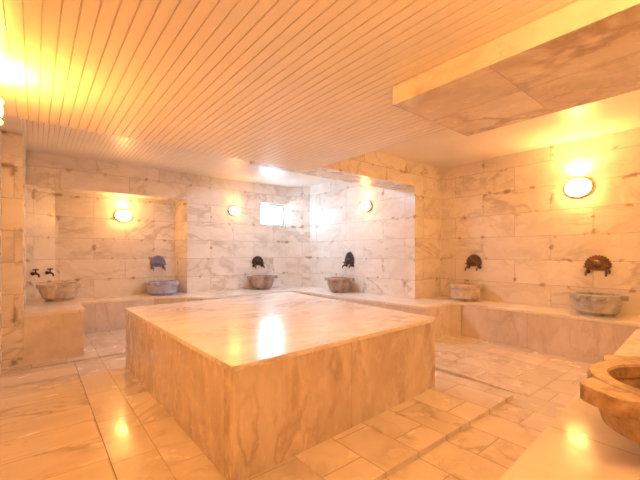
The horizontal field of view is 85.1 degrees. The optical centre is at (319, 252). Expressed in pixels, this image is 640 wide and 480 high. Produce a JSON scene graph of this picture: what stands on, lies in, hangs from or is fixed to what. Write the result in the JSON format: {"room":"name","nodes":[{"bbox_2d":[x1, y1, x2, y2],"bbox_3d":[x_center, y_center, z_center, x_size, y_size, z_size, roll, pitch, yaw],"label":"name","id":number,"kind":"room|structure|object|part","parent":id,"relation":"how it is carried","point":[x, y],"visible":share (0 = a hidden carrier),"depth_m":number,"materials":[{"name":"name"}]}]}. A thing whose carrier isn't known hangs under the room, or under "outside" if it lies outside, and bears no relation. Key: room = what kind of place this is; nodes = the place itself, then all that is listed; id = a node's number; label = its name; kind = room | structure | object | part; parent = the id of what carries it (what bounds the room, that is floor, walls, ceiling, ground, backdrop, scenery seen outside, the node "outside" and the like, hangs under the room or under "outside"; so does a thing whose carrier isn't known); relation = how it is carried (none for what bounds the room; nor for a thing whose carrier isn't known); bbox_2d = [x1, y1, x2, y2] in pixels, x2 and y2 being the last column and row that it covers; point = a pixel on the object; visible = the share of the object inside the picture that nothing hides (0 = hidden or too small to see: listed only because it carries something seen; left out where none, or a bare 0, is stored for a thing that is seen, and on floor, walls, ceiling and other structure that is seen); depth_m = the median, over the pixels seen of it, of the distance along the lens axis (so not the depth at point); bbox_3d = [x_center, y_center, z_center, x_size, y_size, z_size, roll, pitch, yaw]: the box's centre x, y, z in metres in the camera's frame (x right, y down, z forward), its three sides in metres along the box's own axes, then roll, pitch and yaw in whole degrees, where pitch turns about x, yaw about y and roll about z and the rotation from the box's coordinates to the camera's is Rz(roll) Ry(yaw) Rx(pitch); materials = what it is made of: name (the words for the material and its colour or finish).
{"room":"spa","nodes":[
{"label":"spa","id":0,"kind":"room"},
{"bbox_2d":[0,126,1,373],"bbox_3d":[-1.663,-0.075,1.495,0.150,2.950,5.320,0,0,-39],"label":"wall","id":1,"kind":"structure","parent":0,"point":[0,126],"depth_m":3.47,"materials":[{"name":"stone"}]},
{"bbox_2d":[0,95,4,125],"bbox_3d":[-1.734,-0.755,1.812,0.143,0.231,0.286,0,0,-39],"label":"wall lamp","id":2,"kind":"object","parent":1,"relation":"attached to","point":[1,97],"visible":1,"depth_m":1.83,"materials":[{"name":"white glass"}]},
{"bbox_3d":[-1.719,-0.755,1.824,0.088,0.210,0.260,0,0,-39],"label":"lamp shade","id":3,"kind":"part","parent":2,"relation":"part of","materials":[{"name":"white glass"}]},
{"bbox_2d":[0,115,22,133],"bbox_3d":[-2.731,-1.357,3.050,0.166,0.184,1.556,0,0,-39],"label":"ceiling","id":4,"kind":"structure","parent":0,"point":[12,124],"depth_m":3.46,"materials":[{"name":"brown wood"}]},
{"bbox_2d":[2,124,54,368],"bbox_3d":[-3.810,-0.075,4.519,0.656,2.950,2.080,0,0,-39],"label":"wall","id":5,"kind":"structure","parent":0,"point":[28,212],"depth_m":3.69,"materials":[{"name":"stone"}]},
{"bbox_2d":[26,151,284,298],"bbox_3d":[-2.638,-0.075,6.498,4.425,2.950,0.500,0,0,-39],"label":"wall","id":6,"kind":"structure","parent":0,"point":[184,219],"depth_m":6.21,"materials":[{"name":"stone"}]},
{"bbox_2d":[31,268,53,277],"bbox_3d":[-4.087,0.291,5.150,0.125,0.128,0.302,0,0,8],"label":"tap","id":7,"kind":"object","parent":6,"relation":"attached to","point":[49,269],"visible":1,"depth_m":5.14,"materials":[{"name":"brown metal"}]},
{"bbox_2d":[114,210,131,221],"bbox_3d":[-3.354,-0.640,5.955,0.275,0.198,0.134,0,0,-39],"label":"wall lamp","id":8,"kind":"object","parent":6,"relation":"attached to","point":[121,215],"visible":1,"depth_m":5.92,"materials":[{"name":"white glass"}]},
{"bbox_2d":[150,255,165,270],"bbox_3d":[-2.923,0.179,6.313,0.274,0.281,0.125,0,0,-39],"label":"tap","id":9,"kind":"object","parent":6,"relation":"attached to","point":[156,261],"visible":1,"depth_m":6.33,"materials":[{"name":"metal"}]},
{"bbox_2d":[228,206,239,215],"bbox_3d":[-1.673,-0.835,6.878,0.253,0.187,0.134,0,0,-39],"label":"wall lamp","id":10,"kind":"object","parent":6,"relation":"attached to","point":[233,210],"visible":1,"depth_m":6.83,"materials":[{"name":"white glass"}]},
{"bbox_2d":[252,256,264,268],"bbox_3d":[-1.266,0.190,7.217,0.274,0.260,0.125,0,0,-39],"label":"tap","id":11,"kind":"object","parent":6,"relation":"attached to","point":[257,260],"visible":1,"depth_m":7.23,"materials":[{"name":"brown metal"}]},
{"bbox_2d":[260,203,283,225],"bbox_3d":[-1.072,-0.828,7.585,0.625,0.475,0.060,0,0,-39],"label":"window","id":12,"kind":"structure","parent":6,"relation":"in","point":[270,214],"depth_m":7.58,"materials":[{"name":"white glass"}]},
{"bbox_3d":[-1.064,-0.828,7.574,0.525,0.375,0.008,0,0,-39],"label":"pane","id":13,"kind":"part","parent":12,"relation":"part of","materials":[{"name":"white glass"}]},
{"bbox_2d":[0,0,578,170],"bbox_3d":[-0.088,-1.210,1.872,2.766,0.479,3.610,0,0,-39],"label":"ceiling","id":14,"kind":"structure","parent":0,"point":[303,85],"depth_m":1.80,"materials":[{"name":"brown wood"}]},
{"bbox_2d":[393,0,639,135],"bbox_3d":[1.262,-0.915,1.683,0.855,0.107,1.603,0,0,-39],"label":"ceiling beam","id":15,"kind":"structure","parent":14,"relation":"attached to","point":[583,52],"depth_m":1.69,"materials":[{"name":"stone"}]},
{"bbox_2d":[0,329,591,479],"bbox_3d":[-0.071,1.299,4.141,5.966,0.202,7.400,0,0,-39],"label":"floor","id":16,"kind":"structure","parent":0,"point":[141,440],"depth_m":2.45,"materials":[{"name":"stone"}]},
{"bbox_2d":[23,297,84,364],"bbox_3d":[-3.573,0.943,4.616,0.585,0.585,1.926,0,0,-39],"label":"stone bench","id":17,"kind":"object","parent":16,"relation":"on","point":[52,331],"visible":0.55,"depth_m":3.91,"materials":[{"name":"stone"}]},
{"bbox_3d":[-3.573,0.667,4.616,0.585,0.035,1.926,0,0,-39],"label":"seat","id":18,"kind":"part","parent":17,"relation":"part of","materials":[{"name":"stone"}]},
{"bbox_2d":[36,282,83,301],"bbox_3d":[-3.590,0.535,4.815,0.500,0.230,0.500,0,0,31],"label":"basin","id":19,"kind":"object","parent":17,"relation":"on","point":[56,291],"visible":1,"depth_m":4.66,"materials":[{"name":"beige stone"}]},
{"bbox_3d":[-3.590,0.560,4.815,0.475,0.180,0.475,0,0,31],"label":"bowl","id":20,"kind":"part","parent":19,"relation":"part of","materials":[{"name":"beige stone"}]},
{"bbox_2d":[77,292,201,333],"bbox_3d":[-2.950,0.983,5.635,1.667,0.505,1.138,0,0,-39],"label":"stone bench","id":21,"kind":"object","parent":16,"relation":"on","point":[107,313],"visible":0.5,"depth_m":5.44,"materials":[{"name":"stone"}]},
{"bbox_3d":[-2.950,0.745,5.635,1.667,0.030,1.138,0,0,-39],"label":"seat","id":22,"kind":"part","parent":21,"relation":"part of","materials":[{"name":"stone"}]},
{"bbox_2d":[146,280,178,295],"bbox_3d":[-2.779,0.613,6.146,0.530,0.235,0.543,0,0,-39],"label":"basin","id":23,"kind":"object","parent":21,"relation":"on","point":[156,287],"visible":1,"depth_m":5.95,"materials":[{"name":"stone"}]},
{"bbox_3d":[-2.775,0.637,6.141,0.503,0.186,0.503,0,0,-39],"label":"bowl","id":24,"kind":"part","parent":23,"relation":"part of","materials":[{"name":"stone"}]},
{"bbox_2d":[124,292,436,479],"bbox_3d":[-0.472,0.890,3.483,2.220,0.620,2.670,0,0,-39],"label":"platform","id":25,"kind":"object","parent":16,"relation":"on","point":[255,382],"visible":1,"depth_m":2.40,"materials":[{"name":"beige stone"}]},
{"bbox_2d":[187,286,462,338],"bbox_3d":[-0.187,0.983,5.692,2.678,0.505,3.848,0,0,-39],"label":"stone bench","id":26,"kind":"object","parent":16,"relation":"on","point":[448,314],"visible":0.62,"depth_m":5.36,"materials":[{"name":"stone"}]},
{"bbox_2d":[247,275,277,289],"bbox_3d":[-1.153,0.593,7.079,0.499,0.275,0.569,0,0,17],"label":"basin","id":27,"kind":"object","parent":26,"relation":"on","point":[259,282],"visible":1,"depth_m":6.87,"materials":[{"name":"stone"}]},
{"bbox_3d":[-1.164,0.617,7.045,0.475,0.226,0.475,0,0,-39],"label":"bowl","id":28,"kind":"part","parent":27,"relation":"part of","materials":[{"name":"stone"}]},
{"bbox_3d":[-0.187,0.745,5.692,2.678,0.030,3.848,0,0,-39],"label":"seat","id":29,"kind":"part","parent":26,"relation":"part of","materials":[{"name":"stone"}]},
{"bbox_2d":[325,276,353,292],"bbox_3d":[0.344,0.593,6.510,0.477,0.275,0.511,0,0,-21],"label":"basin","id":30,"kind":"object","parent":26,"relation":"on","point":[338,284],"visible":1,"depth_m":6.32,"materials":[{"name":"stone"}]},
{"bbox_3d":[0.355,0.617,6.492,0.446,0.226,0.446,0,0,-39],"label":"bowl","id":31,"kind":"part","parent":30,"relation":"part of","materials":[{"name":"stone"}]},
{"bbox_2d":[420,296,639,363],"bbox_3d":[2.976,0.983,4.384,0.638,0.505,3.614,0,0,-39],"label":"stone bench","id":32,"kind":"object","parent":16,"relation":"on","point":[567,333],"visible":0.67,"depth_m":4.27,"materials":[{"name":"stone"}]},
{"bbox_2d":[449,283,480,301],"bbox_3d":[2.240,0.603,5.372,0.465,0.255,0.465,0,0,-39],"label":"basin","id":33,"kind":"object","parent":32,"relation":"on","point":[464,292],"visible":1,"depth_m":5.21,"materials":[{"name":"beige stone"}]},
{"bbox_3d":[2.240,0.627,5.372,0.428,0.206,0.428,0,0,-39],"label":"bowl","id":34,"kind":"part","parent":33,"relation":"part of","materials":[{"name":"beige stone"}]},
{"bbox_3d":[2.976,0.745,4.384,0.638,0.030,3.614,0,0,-39],"label":"seat","id":35,"kind":"part","parent":32,"relation":"part of","materials":[{"name":"stone"}]},
{"bbox_2d":[569,291,628,316],"bbox_3d":[3.258,0.605,4.105,0.528,0.250,0.568,0,0,-39],"label":"basin","id":36,"kind":"object","parent":32,"relation":"on","point":[595,304],"visible":1,"depth_m":3.96,"materials":[{"name":"grey stone"}]},
{"bbox_3d":[3.269,0.630,4.114,0.475,0.200,0.475,0,0,-39],"label":"bowl","id":37,"kind":"part","parent":36,"relation":"part of","materials":[{"name":"grey stone"}]},
{"bbox_2d":[499,329,639,479],"bbox_3d":[1.901,1.008,1.821,4.348,0.455,1.008,0,0,-39],"label":"stone bench","id":38,"kind":"object","parent":16,"relation":"on","point":[577,444],"visible":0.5,"depth_m":1.37,"materials":[{"name":"stone"}]},
{"bbox_2d":[580,355,639,445],"bbox_3d":[1.402,0.637,1.286,0.720,0.285,0.668,0,0,-39],"label":"basin","id":39,"kind":"object","parent":38,"relation":"on","point":[612,385],"visible":1,"depth_m":1.30,"materials":[{"name":"beige stone"}]},
{"bbox_3d":[1.382,0.664,1.318,0.560,0.233,0.560,0,0,-39],"label":"bowl","id":40,"kind":"part","parent":39,"relation":"part of","materials":[{"name":"beige stone"}]},
{"bbox_2d":[284,187,309,285],"bbox_3d":[-0.594,-0.075,7.906,0.522,2.950,0.910,0,0,-39],"label":"wall","id":41,"kind":"structure","parent":0,"point":[297,199],"depth_m":7.67,"materials":[{"name":"stone"}]},
{"bbox_2d":[23,90,639,187],"bbox_3d":[-0.071,-1.480,4.141,5.666,0.060,7.100,0,0,-39],"label":"ceiling","id":42,"kind":"structure","parent":0,"point":[448,147],"depth_m":4.66,"materials":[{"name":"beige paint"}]},
{"bbox_2d":[310,180,406,297],"bbox_3d":[0.653,-0.075,6.675,0.150,2.950,2.573,0,0,-39],"label":"wall","id":43,"kind":"structure","parent":0,"point":[376,239],"depth_m":6.44,"materials":[{"name":"stone"}]},
{"bbox_2d":[250,151,414,189],"bbox_3d":[0.330,-1.256,4.854,2.657,0.388,0.454,0,0,-39],"label":"trim","id":44,"kind":"structure","parent":43,"relation":"attached to","point":[378,169],"depth_m":4.97,"materials":[{"name":"stone"}]},
{"bbox_2d":[342,252,353,267],"bbox_3d":[0.523,0.133,6.617,0.125,0.315,0.254,0,0,-39],"label":"tap","id":45,"kind":"object","parent":43,"relation":"attached to","point":[349,259],"visible":1,"depth_m":6.63,"materials":[{"name":"metal"}]},
{"bbox_2d":[360,201,372,211],"bbox_3d":[0.808,-0.845,6.255,0.143,0.198,0.242,0,0,-39],"label":"wall lamp","id":46,"kind":"object","parent":43,"relation":"attached to","point":[366,206],"visible":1,"depth_m":6.20,"materials":[{"name":"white glass"}]},
{"bbox_2d":[407,162,440,298],"bbox_3d":[1.802,-0.075,5.857,0.893,2.950,0.150,0,0,-39],"label":"wall pier","id":47,"kind":"object","parent":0,"point":[424,198],"visible":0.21,"depth_m":5.66,"materials":[{"name":"stone"}]},
{"bbox_2d":[441,127,639,315],"bbox_3d":[3.330,-0.075,4.576,0.150,2.950,3.767,0,0,-39],"label":"wall","id":48,"kind":"structure","parent":0,"point":[533,241],"depth_m":4.75,"materials":[{"name":"stone"}]},
{"bbox_2d":[465,254,481,270],"bbox_3d":[2.403,0.149,5.492,0.125,0.263,0.254,0,0,-39],"label":"tap","id":49,"kind":"object","parent":48,"relation":"attached to","point":[472,260],"visible":1,"depth_m":5.51,"materials":[{"name":"brown metal"}]},
{"bbox_2d":[564,177,593,197],"bbox_3d":[3.266,-0.835,4.423,0.143,0.253,0.308,0,0,-39],"label":"wall lamp","id":50,"kind":"object","parent":48,"relation":"attached to","point":[580,187],"visible":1,"depth_m":4.38,"materials":[{"name":"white glass"}]},
{"bbox_2d":[583,255,611,276],"bbox_3d":[3.397,0.154,4.277,0.125,0.263,0.279,0,0,-39],"label":"tap","id":51,"kind":"object","parent":48,"relation":"attached to","point":[595,262],"visible":1,"depth_m":4.29,"materials":[{"name":"brown metal"}]}
]}

